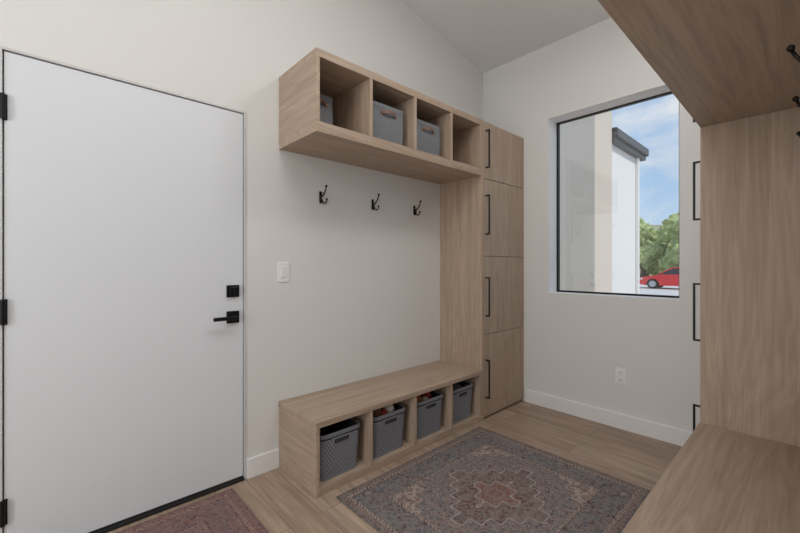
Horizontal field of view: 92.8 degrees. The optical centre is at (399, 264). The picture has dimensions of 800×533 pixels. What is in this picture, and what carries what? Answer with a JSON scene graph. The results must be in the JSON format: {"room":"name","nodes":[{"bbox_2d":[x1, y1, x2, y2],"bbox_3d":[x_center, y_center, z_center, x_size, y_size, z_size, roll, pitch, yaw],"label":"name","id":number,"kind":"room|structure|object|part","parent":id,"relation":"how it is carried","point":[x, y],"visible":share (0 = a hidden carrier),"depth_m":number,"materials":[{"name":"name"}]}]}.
{"room":"mudroom","nodes":[
{"label":"mudroom","id":0,"kind":"room"},
{"bbox_2d":[0,0,482,478],"bbox_3d":[-1.281,-0.855,1.854,5.940,4.110,0.150,0,0,-43],"label":"wall","id":1,"kind":"structure","parent":0,"point":[360,300],"depth_m":2.37,"materials":[{"name":"white paint"}]},
{"bbox_2d":[0,92,7,527],"bbox_3d":[-1.553,0.175,1.491,0.023,1.695,0.020,0,0,-43],"label":"hinges","id":2,"kind":"object","parent":1,"relation":"attached to","point":[3,97],"visible":1,"depth_m":1.49,"materials":[{"name":"black metal"}]},
{"bbox_2d":[0,45,245,532],"bbox_3d":[-1.266,0.171,1.866,0.958,2.058,0.154,0,0,-43],"label":"door frame","id":3,"kind":"structure","parent":1,"relation":"attached to","point":[2,48],"depth_m":1.59,"materials":[{"name":"grey wood"}]},
{"bbox_2d":[4,51,242,532],"bbox_3d":[-1.234,0.168,1.832,0.928,2.021,0.045,0,0,-43],"label":"slab","id":4,"kind":"object","parent":1,"relation":"attached to","point":[123,202],"visible":0.97,"depth_m":1.73,"materials":[{"name":"white"}]},
{"bbox_2d":[88,475,242,532],"bbox_3d":[-1.234,1.181,1.832,0.928,0.010,0.051,0,0,-43],"label":"sweep","id":5,"kind":"object","parent":4,"relation":"attached to","point":[150,510],"visible":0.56,"depth_m":1.86,"materials":[{"name":"black rubber"}]},
{"bbox_2d":[213,311,238,323],"bbox_3d":[-0.929,0.285,2.042,0.148,0.066,0.063,0,0,-43],"label":"door handle","id":6,"kind":"object","parent":4,"relation":"attached to","point":[231,316],"depth_m":2.06,"materials":[{"name":"black metal"}]},
{"bbox_2d":[226,285,238,296],"bbox_3d":[-0.907,0.143,2.079,0.066,0.066,0.039,0,0,-43],"label":"deadbolt","id":7,"kind":"object","parent":4,"relation":"attached to","point":[231,290],"visible":1,"depth_m":2.07,"materials":[{"name":"black metal"}]},
{"bbox_2d":[247,448,279,478],"bbox_3d":[-0.788,1.144,2.198,0.191,0.112,0.016,0,0,-43],"label":"baseboard","id":8,"kind":"structure","parent":1,"relation":"attached to","point":[257,465],"depth_m":2.19,"materials":[{"name":"white"}]},
{"bbox_2d":[277,262,288,281],"bbox_3d":[-0.699,0.042,2.285,0.074,0.120,0.009,0,0,-43],"label":"light switch","id":9,"kind":"object","parent":1,"relation":"attached to","point":[282,267],"visible":1,"depth_m":2.28,"materials":[{"name":"white plastic"}]},
{"bbox_2d":[319,185,327,203],"bbox_3d":[-0.486,-0.449,2.434,0.053,0.116,0.076,0,0,-17],"label":"coat hook","id":10,"kind":"object","parent":1,"relation":"attached to","point":[326,186],"visible":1,"depth_m":2.44,"materials":[{"name":"black metal"}]},
{"bbox_2d":[372,193,379,210],"bbox_3d":[-0.171,-0.449,2.726,0.053,0.116,0.076,0,0,-17],"label":"coat hook","id":11,"kind":"object","parent":1,"relation":"attached to","point":[373,203],"visible":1,"depth_m":2.73,"materials":[{"name":"black metal"}]},
{"bbox_2d":[279,47,481,183],"bbox_3d":[-0.045,-0.903,2.602,1.446,0.430,0.430,0,0,-43],"label":"cubby shelf","id":12,"kind":"object","parent":1,"relation":"attached to","point":[353,88],"visible":0.92,"depth_m":2.33,"materials":[{"name":"brown wood"}]},
{"bbox_2d":[320,94,332,124],"bbox_3d":[-0.528,-0.869,2.261,0.219,0.250,0.216,0,0,-43],"label":"fabric bin","id":13,"kind":"object","parent":12,"relation":"on","point":[326,103],"visible":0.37,"depth_m":2.24,"materials":[{"name":"grey fabric"}]},
{"bbox_2d":[373,100,402,144],"bbox_3d":[-0.155,-0.862,2.437,0.266,0.235,0.306,0,0,-43],"label":"fabric bin","id":14,"kind":"object","parent":12,"relation":"on","point":[387,120],"visible":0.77,"depth_m":2.34,"materials":[{"name":"grey fabric"}]},
{"bbox_3d":[-0.060,-0.928,2.335,0.124,0.028,0.028,0,0,-43],"label":"leather handle","id":15,"kind":"part","parent":14,"relation":"part of","materials":[{"name":"brown leather"}]},
{"bbox_2d":[417,119,439,155],"bbox_3d":[0.105,-0.857,2.685,0.268,0.225,0.306,0,0,-43],"label":"fabric bin","id":16,"kind":"object","parent":12,"relation":"on","point":[428,135],"visible":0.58,"depth_m":2.59,"materials":[{"name":"grey fabric"}]},
{"bbox_3d":[0.200,-0.918,2.583,0.124,0.028,0.028,0,0,-43],"label":"leather handle","id":17,"kind":"part","parent":16,"relation":"part of","materials":[{"name":"brown leather"}]},
{"bbox_2d":[413,200,421,215],"bbox_3d":[0.141,-0.449,3.015,0.053,0.116,0.076,0,0,-17],"label":"coat hook","id":18,"kind":"object","parent":1,"relation":"attached to","point":[414,209],"visible":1,"depth_m":3.02,"materials":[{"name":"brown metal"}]},
{"bbox_2d":[107,400,681,532],"bbox_3d":[-0.484,1.260,0.994,5.940,0.120,2.495,0,0,-43],"label":"floor","id":19,"kind":"structure","parent":0,"point":[279,502],"depth_m":2.29,"materials":[{"name":"brown wood"}]},
{"bbox_2d":[94,477,244,532],"bbox_3d":[-1.263,1.192,1.863,0.936,0.016,0.162,0,0,-43],"label":"threshold","id":20,"kind":"object","parent":19,"relation":"on","point":[212,490],"visible":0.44,"depth_m":1.87,"materials":[{"name":"black metal"}]},
{"bbox_2d":[116,488,268,532],"bbox_3d":[-1.003,1.195,1.524,0.850,0.008,0.610,0,0,-43],"label":"door mat","id":21,"kind":"object","parent":19,"relation":"on","point":[225,511],"visible":1,"depth_m":1.78,"materials":[{"name":"red carpet"}]},
{"bbox_2d":[278,360,481,498],"bbox_3d":[-0.045,1.004,2.600,1.449,0.389,0.434,0,0,-43],"label":"storage bench","id":22,"kind":"object","parent":19,"relation":"on","point":[301,418],"visible":0.8,"depth_m":2.28,"materials":[{"name":"brown wood"}]},
{"bbox_2d":[320,418,359,481],"bbox_3d":[-0.421,1.030,2.201,0.274,0.248,0.304,0,0,-43],"label":"storage basket","id":23,"kind":"object","parent":22,"relation":"on","point":[339,440],"visible":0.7,"depth_m":2.10,"materials":[{"name":"grey plastic"}]},
{"bbox_3d":[-0.045,0.826,2.600,1.449,0.032,0.434,0,0,-43],"label":"seat","id":24,"kind":"part","parent":22,"relation":"part of","materials":[{"name":"brown wood"}]},
{"bbox_2d":[373,403,404,457],"bbox_3d":[-0.157,1.012,2.446,0.274,0.285,0.304,0,0,-43],"label":"storage basket","id":25,"kind":"object","parent":22,"relation":"on","point":[388,421],"visible":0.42,"depth_m":2.34,"materials":[{"name":"grey plastic"}]},
{"bbox_3d":[-0.046,1.177,2.604,1.402,0.044,0.426,0,0,-43],"label":"board","id":26,"kind":"part","parent":22,"relation":"part of","materials":[{"name":"brown wood"}]},
{"bbox_2d":[417,391,442,438],"bbox_3d":[0.111,1.014,2.694,0.272,0.280,0.304,0,0,-43],"label":"storage basket","id":27,"kind":"object","parent":22,"relation":"on","point":[429,404],"visible":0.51,"depth_m":2.59,"materials":[{"name":"grey plastic"}]},
{"bbox_2d":[453,381,472,423],"bbox_3d":[0.364,1.030,2.928,0.274,0.248,0.304,0,0,-43],"label":"storage basket","id":28,"kind":"object","parent":22,"relation":"on","point":[462,391],"visible":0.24,"depth_m":2.83,"materials":[{"name":"grey plastic"}]},
{"bbox_2d":[440,120,523,419],"bbox_3d":[0.731,0.041,3.295,0.629,2.317,0.468,0,0,-43],"label":"tall cabinet","id":29,"kind":"object","parent":19,"relation":"on","point":[482,217],"visible":0.87,"depth_m":3.11,"materials":[{"name":"brown wood"}]},
{"bbox_3d":[0.494,0.041,3.102,0.020,2.317,0.430,0,0,-43],"label":"panel","id":30,"kind":"part","parent":29,"relation":"part of","materials":[{"name":"brown wood"}]},
{"bbox_3d":[0.680,-0.902,2.957,0.010,0.295,0.040,0,0,-43],"label":"pull handle","id":31,"kind":"part","parent":29,"relation":"part of","materials":[{"name":"black metal"}]},
{"bbox_3d":[0.680,-0.390,2.957,0.010,0.310,0.040,0,0,-43],"label":"pull handle","id":32,"kind":"part","parent":29,"relation":"part of","materials":[{"name":"black metal"}]},
{"bbox_3d":[0.680,0.247,2.957,0.010,0.305,0.040,0,0,-43],"label":"pull handle","id":33,"kind":"part","parent":29,"relation":"part of","materials":[{"name":"black metal"}]},
{"bbox_3d":[0.680,0.885,2.957,0.010,0.300,0.040,0,0,-43],"label":"pull handle","id":34,"kind":"part","parent":29,"relation":"part of","materials":[{"name":"black metal"}]},
{"bbox_3d":[0.864,-0.895,3.164,0.604,0.442,0.019,0,0,-43],"label":"cabinet door","id":35,"kind":"part","parent":29,"relation":"part of","materials":[{"name":"brown wood"}]},
{"bbox_3d":[0.864,-0.370,3.164,0.604,0.600,0.019,0,0,-43],"label":"cabinet door","id":36,"kind":"part","parent":29,"relation":"part of","materials":[{"name":"brown wood"}]},
{"bbox_3d":[0.864,0.237,3.164,0.604,0.606,0.019,0,0,-43],"label":"cabinet door","id":37,"kind":"part","parent":29,"relation":"part of","materials":[{"name":"brown wood"}]},
{"bbox_3d":[0.864,0.862,3.164,0.604,0.636,0.019,0,0,-43],"label":"cabinet door","id":38,"kind":"part","parent":29,"relation":"part of","materials":[{"name":"brown wood"}]},
{"bbox_2d":[336,427,649,532],"bbox_3d":[0.499,1.195,1.986,1.250,0.008,1.090,0,0,-43],"label":"patterned area rug","id":39,"kind":"object","parent":19,"relation":"on","point":[481,480],"visible":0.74,"depth_m":1.99,"materials":[{"name":"carpet"}]},
{"bbox_2d":[621,423,799,532],"bbox_3d":[1.152,1.004,1.308,1.449,0.389,0.430,0,0,-43],"label":"storage bench","id":40,"kind":"object","parent":19,"relation":"on","point":[721,480],"visible":1,"depth_m":1.38,"materials":[{"name":"brown wood"}]},
{"bbox_2d":[693,107,799,446],"bbox_3d":[1.904,0.041,2.027,0.629,2.317,0.464,0,0,-43],"label":"tall cabinet","id":41,"kind":"object","parent":19,"relation":"on","point":[749,219],"visible":0.65,"depth_m":1.82,"materials":[{"name":"brown wood"}]},
{"bbox_3d":[1.564,-0.390,2.002,0.010,0.310,0.040,0,0,-43],"label":"pull handle","id":42,"kind":"part","parent":41,"relation":"part of","materials":[{"name":"black metal"}]},
{"bbox_3d":[1.564,0.247,2.002,0.010,0.305,0.040,0,0,-43],"label":"pull handle","id":43,"kind":"part","parent":41,"relation":"part of","materials":[{"name":"black metal"}]},
{"bbox_3d":[1.564,0.885,2.002,0.010,0.300,0.040,0,0,-43],"label":"pull handle","id":44,"kind":"part","parent":41,"relation":"part of","materials":[{"name":"black metal"}]},
{"bbox_2d":[400,0,610,72],"bbox_3d":[-0.466,-2.408,1.011,5.990,1.204,2.495,0,0,-43],"label":"ceiling","id":45,"kind":"structure","parent":0,"point":[490,34],"depth_m":3.03,"materials":[{"name":"white paint"}]},
{"bbox_2d":[483,18,699,431],"bbox_3d":[1.621,-0.335,2.944,0.200,3.070,2.195,0,0,-43],"label":"wall","id":46,"kind":"structure","parent":0,"point":[574,343],"depth_m":2.93,"materials":[{"name":"white paint"}]},
{"bbox_2d":[526,389,691,445],"bbox_3d":[1.544,1.144,2.869,0.016,0.112,1.291,0,0,-43],"label":"baseboard","id":47,"kind":"structure","parent":46,"relation":"attached to","point":[658,431],"depth_m":2.82,"materials":[{"name":"white"}]},
{"bbox_2d":[557,91,678,297],"bbox_3d":[1.677,-0.499,2.983,0.035,1.462,0.903,0,0,-43],"label":"frame","id":48,"kind":"object","parent":46,"relation":"attached to","point":[670,92],"visible":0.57,"depth_m":3.25,"materials":[{"name":"black metal"}]},
{"bbox_2d":[615,367,625,384],"bbox_3d":[1.618,0.815,2.794,0.010,0.118,0.072,0,0,-43],"label":"wall outlet","id":49,"kind":"object","parent":46,"relation":"attached to","point":[620,373],"depth_m":2.79,"materials":[{"name":"white plastic"}]},
{"bbox_3d":[0.312,-0.855,0.134,5.940,4.110,0.150,0,0,-43],"label":"wall","id":50,"kind":"structure","parent":0,"visible":0},
{"bbox_2d":[598,0,799,126],"bbox_3d":[1.154,-0.911,1.307,1.446,0.413,0.426,0,0,-43],"label":"cubby shelf","id":51,"kind":"object","parent":50,"relation":"attached to","point":[723,61],"visible":1,"depth_m":1.24,"materials":[{"name":"brown wood"}]},
{"bbox_2d":[786,44,799,62],"bbox_3d":[0.948,-0.464,0.879,0.053,0.116,0.076,0,0,-17],"label":"coat hook","id":52,"kind":"object","parent":50,"relation":"attached to","point":[791,48],"visible":1,"depth_m":0.90,"materials":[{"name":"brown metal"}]},
{"bbox_2d":[792,96,799,107],"bbox_3d":[1.246,-0.464,1.154,0.053,0.116,0.076,0,0,-17],"label":"coat hook","id":53,"kind":"object","parent":50,"relation":"attached to","point":[795,99],"visible":1,"depth_m":1.17,"materials":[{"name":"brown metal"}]},
{"label":"outside","id":54,"kind":"structure","parent":0,"visible":0},
{"bbox_2d":[640,225,660,284],"bbox_3d":[51.103,-4.529,50.260,136.710,13.210,180.000,0,0,-43],"label":"ground","id":55,"kind":"structure","parent":54,"point":[656,227],"depth_m":68.65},
{"bbox_2d":[560,111,611,292],"bbox_3d":[1.097,-1.215,7.242,0.650,5.570,5.176,0,0,-43],"label":"exterior wall","id":56,"kind":"structure","parent":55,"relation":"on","point":[585,143],"depth_m":5.30,"materials":[{"name":"white paint"}]},
{"bbox_2d":[612,145,634,293],"bbox_3d":[1.854,-0.215,7.970,1.450,3.570,5.136,0,0,-43],"label":"side wing","id":57,"kind":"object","parent":55,"relation":"on","point":[623,164],"visible":0.07,"depth_m":6.03},
{"bbox_2d":[612,127,648,161],"bbox_3d":[1.935,-1.903,7.963,1.540,0.205,5.256,0,0,-43],"label":"fascia","id":58,"kind":"object","parent":57,"relation":"attached to","point":[621,140],"visible":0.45,"depth_m":5.92,"materials":[{"name":"grey metal"}]},
{"bbox_2d":[635,158,639,293],"bbox_3d":[4.008,-0.125,6.431,0.060,3.390,0.050,0,0,-43],"label":"downspout","id":59,"kind":"object","parent":57,"relation":"attached to","point":[637,160],"visible":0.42,"depth_m":6.42,"materials":[{"name":"white paint"}]},
{"bbox_2d":[640,212,678,276],"bbox_3d":[27.122,-1.683,39.928,15.342,7.528,72.414,0,0,-43],"label":"grove","id":60,"kind":"object","parent":55,"relation":"on","point":[659,249],"visible":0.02,"depth_m":37.75,"materials":[{"name":"green plant"}]},
{"bbox_2d":[640,285,678,295],"bbox_3d":[12.965,1.560,27.210,12.000,0.020,42.000,0,0,-43],"label":"driveway","id":61,"kind":"structure","parent":55,"relation":"on","point":[644,289],"depth_m":23.16,"materials":[{"name":"grey concrete"}]},
{"bbox_2d":[640,267,678,288],"bbox_3d":[18.060,0.828,24.467,1.810,1.440,4.450,0,0,-43],"label":"car","id":62,"kind":"object","parent":61,"relation":"on","point":[670,277],"visible":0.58,"depth_m":24.43,"materials":[{"name":"red paint"}]},
{"bbox_3d":[18.315,0.388,24.192,1.650,0.520,2.900,0,0,-43],"label":"greenhouse glass","id":63,"kind":"part","parent":62,"relation":"part of","materials":[{"name":"grey"}]}
]}

